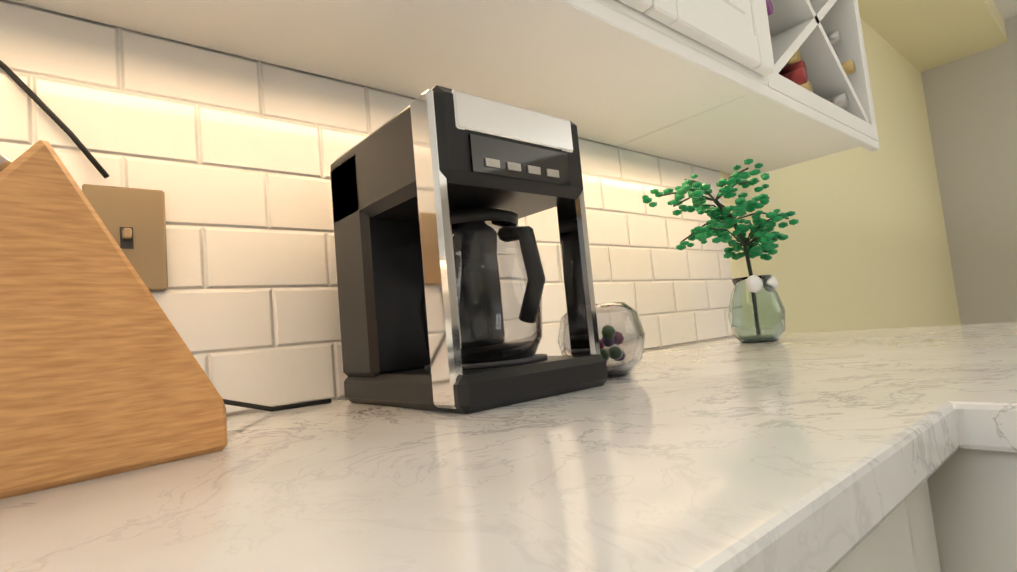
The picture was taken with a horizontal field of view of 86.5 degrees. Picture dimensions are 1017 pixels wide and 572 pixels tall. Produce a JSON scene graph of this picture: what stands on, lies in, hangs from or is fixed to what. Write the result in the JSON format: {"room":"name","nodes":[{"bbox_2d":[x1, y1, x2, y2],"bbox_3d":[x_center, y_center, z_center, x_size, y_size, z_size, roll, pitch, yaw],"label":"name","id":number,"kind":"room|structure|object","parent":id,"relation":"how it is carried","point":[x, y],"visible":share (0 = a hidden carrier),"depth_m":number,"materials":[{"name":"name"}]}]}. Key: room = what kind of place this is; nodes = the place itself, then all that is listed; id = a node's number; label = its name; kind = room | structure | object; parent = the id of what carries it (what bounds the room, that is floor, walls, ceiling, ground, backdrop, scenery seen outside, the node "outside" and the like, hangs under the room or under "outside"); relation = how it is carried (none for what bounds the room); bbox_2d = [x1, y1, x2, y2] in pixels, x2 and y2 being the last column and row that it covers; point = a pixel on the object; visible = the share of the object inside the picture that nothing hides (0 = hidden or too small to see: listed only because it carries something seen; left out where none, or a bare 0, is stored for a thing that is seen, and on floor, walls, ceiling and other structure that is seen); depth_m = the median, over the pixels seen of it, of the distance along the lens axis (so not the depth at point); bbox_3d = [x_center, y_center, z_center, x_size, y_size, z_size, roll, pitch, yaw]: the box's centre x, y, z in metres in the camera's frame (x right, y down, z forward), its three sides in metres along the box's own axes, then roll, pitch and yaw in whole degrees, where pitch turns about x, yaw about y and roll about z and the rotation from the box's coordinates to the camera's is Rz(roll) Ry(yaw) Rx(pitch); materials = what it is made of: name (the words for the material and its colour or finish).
{"room":"kitchen","nodes":[
{"label":"kitchen","id":0,"kind":"room"},
{"bbox_2d":[226,17,960,416],"bbox_3d":[0.370,-0.167,1.382,6.120,2.470,0.120,-1,-6,-40],"label":"wall","id":1,"kind":"structure","parent":0,"point":[864,245],"depth_m":2.34,"materials":[{"name":"beige paint"}]},
{"bbox_2d":[8,0,415,79],"bbox_3d":[-0.505,-0.758,0.405,0.820,0.895,0.357,-1,-6,-40],"label":"upper cabinet","id":2,"kind":"object","parent":1,"relation":"attached to","point":[325,38],"depth_m":0.63,"materials":[{"name":"white paint"}]},
{"bbox_2d":[0,0,733,415],"bbox_3d":[-0.655,-0.084,0.413,3.300,0.495,0.007,-1,-6,-40],"label":"tile backsplash","id":3,"kind":"structure","parent":1,"relation":"attached to","point":[232,156],"depth_m":0.69,"materials":[{"name":"white tile"}]},
{"bbox_2d":[82,184,167,289],"bbox_3d":[-0.418,-0.053,0.592,0.075,0.115,0.018,-1,-6,-40],"label":"light switch","id":4,"kind":"object","parent":3,"relation":"attached to","point":[133,220],"visible":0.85,"depth_m":0.60,"materials":[{"name":"beige plastic"}]},
{"bbox_2d":[340,0,795,149],"bbox_3d":[0.008,-0.769,0.843,0.810,0.895,0.357,-1,-6,-40],"label":"upper cabinet","id":5,"kind":"object","parent":1,"relation":"attached to","point":[725,86],"depth_m":0.81,"materials":[{"name":"white paint"}]},
{"bbox_2d":[858,0,1007,71],"bbox_3d":[1.527,-1.383,2.214,3.000,0.130,0.400,-1,-6,-40],"label":"ceiling","id":6,"kind":"structure","parent":0,"point":[922,35],"depth_m":2.79,"materials":[{"name":"beige paint"}]},
{"bbox_2d":[921,16,1016,324],"bbox_3d":[4.202,-0.506,1.506,0.120,2.470,4.700,-1,-6,-40],"label":"wall","id":7,"kind":"structure","parent":0,"point":[971,103],"depth_m":3.13,"materials":[{"name":"white paint"}]},
{"bbox_2d":[993,0,1016,19],"bbox_3d":[1.760,-1.711,-0.378,6.240,0.060,4.940,-1,-6,-40],"label":"ceiling","id":8,"kind":"structure","parent":0,"point":[1007,9],"depth_m":2.91,"materials":[{"name":"white paint"}]},
{"bbox_3d":[1.989,0.800,-0.582,6.240,0.060,4.940,-1,-6,-40],"label":"floor","id":9,"kind":"structure","parent":0,"visible":0},
{"bbox_2d":[831,453,970,571],"bbox_3d":[-0.187,0.592,0.297,0.840,0.888,0.617,-1,-6,-40],"label":"base cabinet","id":10,"kind":"object","parent":9,"relation":"on","point":[956,511],"depth_m":0.34,"materials":[{"name":"white paint"}]},
{"bbox_2d":[0,322,1016,571],"bbox_3d":[0.156,0.028,-0.550,3.261,0.030,2.461,-1,-6,-40],"label":"countertop","id":11,"kind":"structure","parent":10,"relation":"on","point":[812,452],"depth_m":0.27,"materials":[{"name":"stone"}]},
{"bbox_2d":[0,140,227,498],"bbox_3d":[-0.355,-0.001,0.353,0.110,0.266,0.276,-9,-6,39],"label":"knife block","id":12,"kind":"object","parent":11,"relation":"on","point":[102,373],"visible":1,"depth_m":0.35,"materials":[{"name":"brown wood"}]},
{"bbox_2d":[0,60,330,411],"bbox_3d":[-0.389,-0.062,0.599,0.350,0.432,0.043,-1,-6,-40],"label":"power cord","id":13,"kind":"object","parent":11,"relation":"on","point":[41,104],"visible":0.6,"depth_m":0.58,"materials":[{"name":"black plastic"}]},
{"bbox_2d":[330,85,607,413],"bbox_3d":[-0.055,-0.026,0.648,0.209,0.310,0.269,-1,-6,-40],"label":"coffee maker","id":14,"kind":"object","parent":11,"relation":"on","point":[438,192],"visible":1,"depth_m":0.57,"materials":[{"name":"black plastic"}]},
{"bbox_2d":[558,302,644,377],"bbox_3d":[0.121,0.071,0.709,0.113,0.094,0.114,-1,-6,-40],"label":"glass bowl","id":15,"kind":"object","parent":11,"relation":"on","point":[621,333],"visible":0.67,"depth_m":0.67,"materials":[{"name":"clear glass"}]},
{"bbox_2d":[642,159,798,342],"bbox_3d":[0.448,-0.058,1.062,0.369,0.349,0.223,-1,-6,-40],"label":"potted plant","id":16,"kind":"object","parent":11,"relation":"on","point":[756,312],"visible":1,"depth_m":1.08,"materials":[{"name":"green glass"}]},
{"bbox_2d":[955,449,1016,571],"bbox_3d":[0.485,0.560,0.651,0.643,0.888,0.953,-1,-6,-40],"label":"base cabinet","id":17,"kind":"object","parent":9,"relation":"on","point":[987,479],"depth_m":0.35,"materials":[{"name":"white paint"}]}
]}

